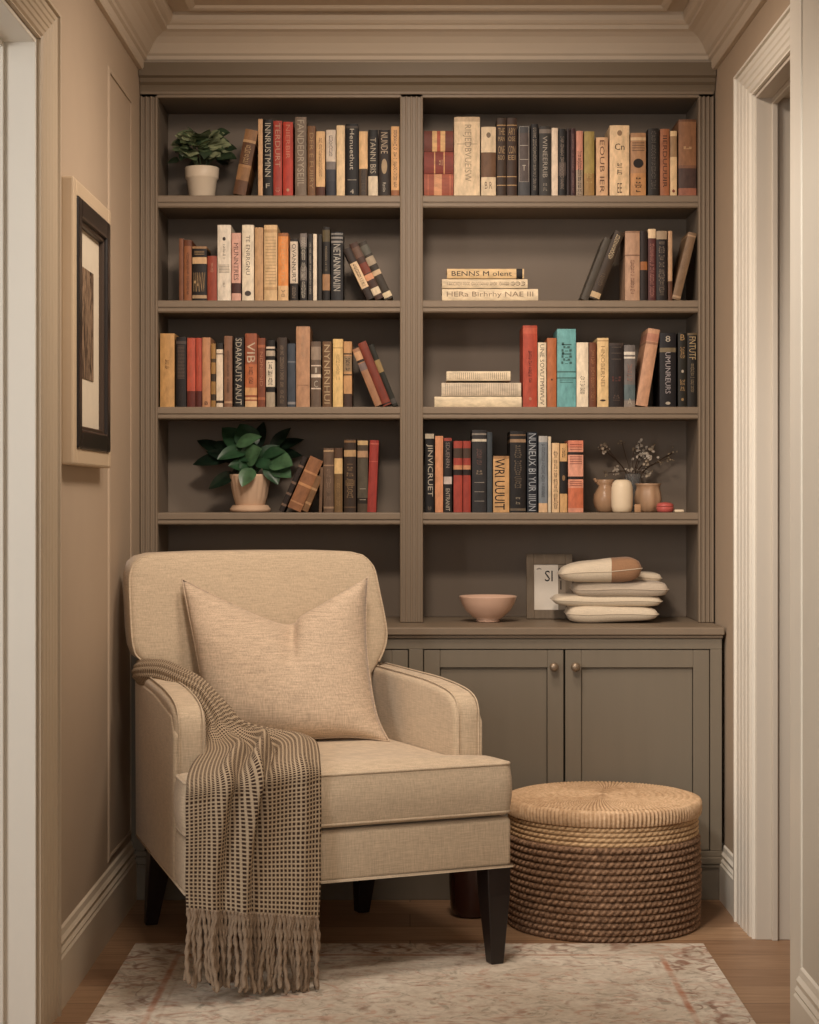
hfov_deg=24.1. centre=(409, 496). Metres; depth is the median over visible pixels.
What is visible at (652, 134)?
book
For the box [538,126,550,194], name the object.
book
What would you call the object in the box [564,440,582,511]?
book
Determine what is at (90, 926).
baseboard
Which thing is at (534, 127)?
book
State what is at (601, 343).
book
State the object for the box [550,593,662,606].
pillow
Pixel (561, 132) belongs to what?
book
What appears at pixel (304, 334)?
book
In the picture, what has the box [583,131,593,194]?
book
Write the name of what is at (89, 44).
wall
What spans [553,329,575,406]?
book
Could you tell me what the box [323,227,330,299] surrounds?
book
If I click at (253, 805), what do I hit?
throw blanket
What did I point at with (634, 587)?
pillow
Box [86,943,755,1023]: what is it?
rug
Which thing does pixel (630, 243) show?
book
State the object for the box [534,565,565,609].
print
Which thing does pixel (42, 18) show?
trim
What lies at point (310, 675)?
pillow
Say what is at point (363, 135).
book
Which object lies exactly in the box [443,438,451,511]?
book
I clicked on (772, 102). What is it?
trim
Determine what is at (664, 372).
book
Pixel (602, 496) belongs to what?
jug
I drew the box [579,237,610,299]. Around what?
book
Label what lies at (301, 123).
book
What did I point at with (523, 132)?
book
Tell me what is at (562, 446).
book
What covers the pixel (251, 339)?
book
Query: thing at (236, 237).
book
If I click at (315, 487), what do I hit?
book
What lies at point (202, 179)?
potted plant
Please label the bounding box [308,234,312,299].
book
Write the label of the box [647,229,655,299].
book
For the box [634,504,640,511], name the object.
wooden block
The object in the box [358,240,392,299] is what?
book
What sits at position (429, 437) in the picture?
book
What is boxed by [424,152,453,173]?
book
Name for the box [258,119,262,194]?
book
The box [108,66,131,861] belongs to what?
trim
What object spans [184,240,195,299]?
book
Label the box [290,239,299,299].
book
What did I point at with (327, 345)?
book
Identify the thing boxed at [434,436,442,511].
book
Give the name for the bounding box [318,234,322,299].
book
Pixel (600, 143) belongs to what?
book
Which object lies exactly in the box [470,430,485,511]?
book
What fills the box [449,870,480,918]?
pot
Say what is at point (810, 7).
wall
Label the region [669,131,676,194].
book
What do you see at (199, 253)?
book
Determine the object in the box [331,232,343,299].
book
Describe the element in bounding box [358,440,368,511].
book
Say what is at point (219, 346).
book
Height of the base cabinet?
0.815 m
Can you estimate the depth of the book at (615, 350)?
6.21 m
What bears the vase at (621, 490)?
on the bookcase
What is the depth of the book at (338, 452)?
6.21 m
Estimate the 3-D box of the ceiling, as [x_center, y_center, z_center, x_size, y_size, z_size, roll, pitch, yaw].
[0.000,-1.575,2.700,6.400,0.080,7.800,0,0,0]
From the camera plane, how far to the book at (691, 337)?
6.21 m
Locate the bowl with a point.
(483, 607)
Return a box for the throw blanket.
[132,658,320,994]
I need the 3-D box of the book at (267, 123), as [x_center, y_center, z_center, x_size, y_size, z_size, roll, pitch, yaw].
[-0.460,-1.097,6.302,0.030,0.247,0.181,0,0,0]
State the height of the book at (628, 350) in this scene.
0.200 m
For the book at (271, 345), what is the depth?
6.21 m
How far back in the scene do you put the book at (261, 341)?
6.21 m
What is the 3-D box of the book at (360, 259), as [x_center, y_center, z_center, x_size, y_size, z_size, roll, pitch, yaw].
[-0.141,-0.731,6.283,0.111,0.193,0.143,0,0,0]
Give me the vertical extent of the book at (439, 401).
0.034 m
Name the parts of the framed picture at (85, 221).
frame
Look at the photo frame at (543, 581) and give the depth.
6.38 m
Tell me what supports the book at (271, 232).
on the bookcase
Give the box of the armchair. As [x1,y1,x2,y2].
[123,550,512,984]
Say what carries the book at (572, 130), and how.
on the bookcase
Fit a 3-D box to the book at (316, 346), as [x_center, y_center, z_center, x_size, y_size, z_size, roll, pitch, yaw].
[-0.304,-0.397,6.289,0.031,0.212,0.156,0,0,0]
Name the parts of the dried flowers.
stem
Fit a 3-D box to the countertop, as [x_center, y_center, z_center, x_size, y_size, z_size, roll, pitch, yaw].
[0.055,0.422,6.237,1.845,0.034,0.545,0,0,0]
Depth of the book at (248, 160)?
6.21 m
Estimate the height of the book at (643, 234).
0.226 m
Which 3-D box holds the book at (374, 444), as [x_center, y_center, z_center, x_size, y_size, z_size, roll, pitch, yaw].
[-0.120,-0.067,6.293,0.037,0.234,0.167,0,0,0]
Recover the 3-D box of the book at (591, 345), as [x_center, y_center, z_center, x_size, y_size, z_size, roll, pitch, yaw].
[0.591,-0.395,6.287,0.023,0.208,0.153,0,0,0]
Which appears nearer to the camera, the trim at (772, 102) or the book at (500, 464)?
the trim at (772, 102)
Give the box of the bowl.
[459,594,516,621]
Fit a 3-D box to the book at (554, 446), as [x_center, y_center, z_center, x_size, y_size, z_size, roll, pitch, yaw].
[0.471,-0.062,6.293,0.023,0.224,0.164,0,0,0]
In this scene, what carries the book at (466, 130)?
on the bookcase
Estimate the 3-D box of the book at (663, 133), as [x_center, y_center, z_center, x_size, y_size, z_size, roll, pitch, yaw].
[0.824,-1.081,6.288,0.030,0.216,0.159,0,0,0]
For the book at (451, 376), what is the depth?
6.22 m
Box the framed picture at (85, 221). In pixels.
[61,176,110,467]
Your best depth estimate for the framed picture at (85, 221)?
5.01 m
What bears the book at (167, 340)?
on the bookcase
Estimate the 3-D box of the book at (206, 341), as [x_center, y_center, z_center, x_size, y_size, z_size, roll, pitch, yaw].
[-0.659,-0.404,6.296,0.026,0.225,0.165,0,0,0]
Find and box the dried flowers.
[598,438,676,477]
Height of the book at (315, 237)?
0.215 m
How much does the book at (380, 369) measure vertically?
0.204 m
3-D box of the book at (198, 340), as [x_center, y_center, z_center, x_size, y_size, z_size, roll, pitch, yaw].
[-0.682,-0.403,6.291,0.018,0.223,0.162,0,0,0]
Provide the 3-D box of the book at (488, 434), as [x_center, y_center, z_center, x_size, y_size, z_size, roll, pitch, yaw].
[0.258,-0.080,6.305,0.016,0.260,0.188,0,0,0]
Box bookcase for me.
[139,62,715,621]
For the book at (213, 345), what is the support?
on the bookcase
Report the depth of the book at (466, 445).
6.21 m
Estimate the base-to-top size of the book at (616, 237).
0.228 m
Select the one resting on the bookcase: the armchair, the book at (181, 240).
the book at (181, 240)
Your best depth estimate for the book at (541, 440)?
6.22 m
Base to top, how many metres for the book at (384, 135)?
0.213 m
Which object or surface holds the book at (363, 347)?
on the bookcase
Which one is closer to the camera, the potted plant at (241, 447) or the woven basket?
the woven basket
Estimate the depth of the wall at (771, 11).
5.97 m
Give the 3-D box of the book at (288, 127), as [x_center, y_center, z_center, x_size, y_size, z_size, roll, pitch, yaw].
[-0.395,-1.093,6.302,0.032,0.240,0.176,0,0,0]
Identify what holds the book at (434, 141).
on the book at (434, 162)
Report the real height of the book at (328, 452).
0.208 m
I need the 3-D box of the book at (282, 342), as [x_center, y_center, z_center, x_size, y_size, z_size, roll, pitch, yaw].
[-0.414,-0.403,6.291,0.031,0.224,0.165,0,0,0]
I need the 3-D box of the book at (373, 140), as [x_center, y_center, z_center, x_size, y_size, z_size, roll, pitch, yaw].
[-0.119,-1.080,6.292,0.030,0.214,0.157,0,0,0]
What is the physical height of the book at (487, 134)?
0.223 m
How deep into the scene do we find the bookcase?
6.36 m
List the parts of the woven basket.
lid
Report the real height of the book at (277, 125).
0.242 m
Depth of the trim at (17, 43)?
4.45 m
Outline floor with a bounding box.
[52,900,789,1023]
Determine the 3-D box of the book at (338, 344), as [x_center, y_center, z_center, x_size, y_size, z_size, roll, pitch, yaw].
[-0.233,-0.401,6.294,0.032,0.220,0.162,0,0,0]
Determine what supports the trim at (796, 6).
attached to the wall at (810, 7)
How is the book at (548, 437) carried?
on the bookcase
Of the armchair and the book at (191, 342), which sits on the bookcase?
the book at (191, 342)
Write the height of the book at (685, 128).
0.247 m
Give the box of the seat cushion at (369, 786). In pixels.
[173,738,511,833]
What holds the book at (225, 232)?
on the bookcase
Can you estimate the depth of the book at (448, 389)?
6.22 m
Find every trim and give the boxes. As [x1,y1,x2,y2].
[0,0,35,1023]
[5,0,60,1023]
[94,0,765,69]
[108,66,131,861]
[182,0,674,10]
[733,5,789,938]
[755,56,789,940]
[790,0,802,1023]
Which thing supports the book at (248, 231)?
on the bookcase
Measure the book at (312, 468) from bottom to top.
0.184 m
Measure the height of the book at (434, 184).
0.071 m
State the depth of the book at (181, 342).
6.21 m
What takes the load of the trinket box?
on the bookcase
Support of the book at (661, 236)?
on the bookcase
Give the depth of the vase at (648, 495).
6.28 m
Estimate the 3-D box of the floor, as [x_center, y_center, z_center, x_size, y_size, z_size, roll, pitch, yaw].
[0.000,1.294,2.700,6.400,0.080,7.800,0,0,0]
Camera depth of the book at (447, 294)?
6.22 m
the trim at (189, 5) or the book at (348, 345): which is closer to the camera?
the trim at (189, 5)
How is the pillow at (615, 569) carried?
on the pillow at (634, 587)
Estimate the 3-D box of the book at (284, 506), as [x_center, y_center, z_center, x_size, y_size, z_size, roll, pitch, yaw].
[-0.378,-0.042,6.281,0.094,0.184,0.137,0,0,0]
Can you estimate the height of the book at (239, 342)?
0.226 m
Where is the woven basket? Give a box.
[507,781,701,942]
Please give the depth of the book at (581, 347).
6.21 m
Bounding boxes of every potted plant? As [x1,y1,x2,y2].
[168,127,236,194]
[193,422,303,511]
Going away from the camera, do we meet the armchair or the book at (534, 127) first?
the armchair
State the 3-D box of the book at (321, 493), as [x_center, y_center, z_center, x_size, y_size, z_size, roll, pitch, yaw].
[-0.287,-0.023,6.264,0.015,0.146,0.103,0,0,0]
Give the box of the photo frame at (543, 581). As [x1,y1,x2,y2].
[526,554,572,618]
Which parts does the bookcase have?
panel, shelf, shelf, shelf, shelf, panel, rail, cornice, panel, shelf, shelf, shelf, shelf, panel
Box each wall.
[50,0,139,924]
[712,0,789,852]
[803,0,818,985]
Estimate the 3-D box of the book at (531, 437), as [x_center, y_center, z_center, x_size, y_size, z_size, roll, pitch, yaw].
[0.395,-0.080,6.309,0.032,0.260,0.191,0,0,0]
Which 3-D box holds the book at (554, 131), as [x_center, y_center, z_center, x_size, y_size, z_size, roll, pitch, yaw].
[0.468,-1.083,6.292,0.020,0.220,0.160,0,0,0]
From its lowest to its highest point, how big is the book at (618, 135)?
0.228 m
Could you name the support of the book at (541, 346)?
on the bookcase
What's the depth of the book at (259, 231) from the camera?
6.21 m
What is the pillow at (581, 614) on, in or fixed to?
on the countertop
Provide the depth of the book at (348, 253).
6.21 m
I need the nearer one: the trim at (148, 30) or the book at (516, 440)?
the trim at (148, 30)
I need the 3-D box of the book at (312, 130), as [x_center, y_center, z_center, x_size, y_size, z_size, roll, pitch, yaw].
[-0.319,-1.087,6.294,0.025,0.226,0.166,0,0,0]
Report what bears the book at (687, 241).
on the bookcase
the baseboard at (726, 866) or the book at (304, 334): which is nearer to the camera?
the baseboard at (726, 866)
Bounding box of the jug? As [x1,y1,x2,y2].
[593,478,613,511]
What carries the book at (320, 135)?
on the bookcase
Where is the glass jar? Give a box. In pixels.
[625,474,640,511]
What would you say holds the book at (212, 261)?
on the bookcase
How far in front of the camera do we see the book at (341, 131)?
6.21 m
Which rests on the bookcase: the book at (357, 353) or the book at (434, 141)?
the book at (357, 353)
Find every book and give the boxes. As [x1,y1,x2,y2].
[160,333,178,406]
[176,337,186,406]
[179,238,183,299]
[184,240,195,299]
[187,338,195,406]
[192,246,210,299]
[196,338,201,406]
[202,337,214,406]
[207,256,217,299]
[211,343,215,406]
[216,343,223,406]
[218,225,235,299]
[224,336,233,406]
[232,233,241,299]
[233,129,257,194]
[234,337,244,406]
[242,225,254,299]
[245,333,260,406]
[255,227,263,299]
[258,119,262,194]
[258,338,266,406]
[263,119,272,194]
[264,225,280,299]
[266,340,276,406]
[273,121,282,194]
[277,337,289,406]
[278,233,290,299]
[279,456,308,511]
[283,122,294,194]
[288,343,295,406]
[288,456,323,511]
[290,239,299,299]
[295,117,308,194]
[296,326,312,406]
[300,233,307,299]
[302,475,320,511]
[308,126,316,194]
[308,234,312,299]
[311,341,322,406]
[313,234,317,299]
[316,131,325,194]
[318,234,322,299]
[319,467,323,511]
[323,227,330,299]
[323,341,332,406]
[324,448,333,511]
[326,130,336,194]
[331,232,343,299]
[333,339,343,406]
[334,448,343,511]
[337,125,345,194]
[343,247,373,299]
[344,341,352,406]
[344,439,356,511]
[346,124,358,194]
[349,241,383,299]
[352,347,381,406]
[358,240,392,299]
[358,341,391,406]
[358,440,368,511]
[359,131,367,194]
[367,440,379,511]
[368,130,378,194]
[368,344,397,406]
[379,130,389,194]
[391,126,398,194]
[424,131,452,151]
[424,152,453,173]
[424,174,453,194]
[425,433,433,511]
[434,397,521,406]
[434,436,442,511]
[441,279,527,291]
[441,289,537,299]
[441,383,520,396]
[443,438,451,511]
[446,269,523,278]
[446,371,510,382]
[452,441,461,511]
[453,117,479,194]
[462,441,470,511]
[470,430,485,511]
[480,127,495,194]
[486,432,491,511]
[492,456,508,511]
[495,118,505,194]
[506,118,516,194]
[507,431,525,511]
[517,126,529,194]
[520,325,536,406]
[526,432,536,511]
[530,124,537,194]
[537,342,545,406]
[537,436,546,511]
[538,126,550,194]
[544,338,555,406]
[547,436,550,511]
[551,128,557,194]
[551,443,558,511]
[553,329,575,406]
[558,129,565,194]
[559,443,566,511]
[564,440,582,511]
[566,128,569,194]
[570,128,574,194]
[575,131,582,194]
[576,342,587,406]
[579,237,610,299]
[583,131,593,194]
[588,342,595,406]
[589,230,623,299]
[593,338,607,406]
[594,137,607,194]
[605,125,628,194]
[608,343,622,406]
[620,231,639,299]
[623,345,634,406]
[629,133,645,194]
[635,328,659,406]
[640,231,646,299]
[646,128,658,194]
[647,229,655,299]
[653,333,675,406]
[656,231,666,299]
[659,129,668,194]
[667,231,671,299]
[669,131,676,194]
[671,119,695,194]
[672,232,695,299]
[676,333,686,406]
[687,333,696,406]
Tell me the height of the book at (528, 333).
0.264 m
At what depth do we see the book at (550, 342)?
6.21 m
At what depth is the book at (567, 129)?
6.21 m
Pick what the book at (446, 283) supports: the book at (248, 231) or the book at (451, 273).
the book at (451, 273)
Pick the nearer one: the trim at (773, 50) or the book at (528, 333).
the trim at (773, 50)
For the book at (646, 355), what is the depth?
6.21 m
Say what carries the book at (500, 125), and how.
on the bookcase
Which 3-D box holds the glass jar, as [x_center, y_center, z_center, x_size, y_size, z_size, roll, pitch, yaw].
[0.743,-0.014,6.405,0.054,0.127,0.054,0,0,0]
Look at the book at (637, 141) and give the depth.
6.21 m
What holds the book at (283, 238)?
on the bookcase
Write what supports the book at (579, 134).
on the bookcase
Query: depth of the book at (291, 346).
6.21 m
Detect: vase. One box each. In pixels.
[611,480,632,511]
[634,483,661,511]
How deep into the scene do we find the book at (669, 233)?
6.21 m
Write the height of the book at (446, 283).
0.029 m
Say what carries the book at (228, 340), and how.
on the bookcase
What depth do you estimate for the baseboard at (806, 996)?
4.24 m
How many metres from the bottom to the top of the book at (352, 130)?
0.232 m
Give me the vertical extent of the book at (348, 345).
0.211 m
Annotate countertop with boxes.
[386,617,724,637]
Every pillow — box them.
[182,577,389,741]
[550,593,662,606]
[557,557,642,582]
[564,606,658,622]
[570,580,668,595]
[634,571,661,580]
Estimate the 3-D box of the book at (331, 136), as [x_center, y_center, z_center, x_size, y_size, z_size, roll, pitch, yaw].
[-0.256,-1.080,6.290,0.030,0.213,0.157,0,0,0]
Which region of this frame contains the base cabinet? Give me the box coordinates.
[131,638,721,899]
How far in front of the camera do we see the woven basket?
5.44 m
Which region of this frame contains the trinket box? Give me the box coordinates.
[656,502,673,511]
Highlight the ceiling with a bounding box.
[167,0,688,11]
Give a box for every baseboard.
[61,840,136,1010]
[720,842,732,916]
[793,967,818,1023]
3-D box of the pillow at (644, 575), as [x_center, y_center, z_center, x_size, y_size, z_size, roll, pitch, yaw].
[0.737,0.263,6.333,0.184,0.038,0.113,0,0,0]
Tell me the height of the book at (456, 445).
0.231 m
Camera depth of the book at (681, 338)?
6.21 m
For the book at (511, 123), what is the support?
on the bookcase
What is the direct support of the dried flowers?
in the glass jar
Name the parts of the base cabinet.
door, door, door panel, knob, knob, door, door panel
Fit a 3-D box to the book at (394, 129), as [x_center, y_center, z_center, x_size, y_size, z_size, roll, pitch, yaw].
[-0.048,-1.086,6.291,0.026,0.224,0.164,0,0,0]
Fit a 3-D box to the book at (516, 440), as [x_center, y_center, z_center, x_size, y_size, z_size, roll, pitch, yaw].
[0.349,-0.082,6.305,0.050,0.263,0.193,0,0,0]
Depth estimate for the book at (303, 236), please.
6.21 m
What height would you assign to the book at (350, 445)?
0.237 m
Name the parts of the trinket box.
box lid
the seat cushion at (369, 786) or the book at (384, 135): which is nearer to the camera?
the seat cushion at (369, 786)

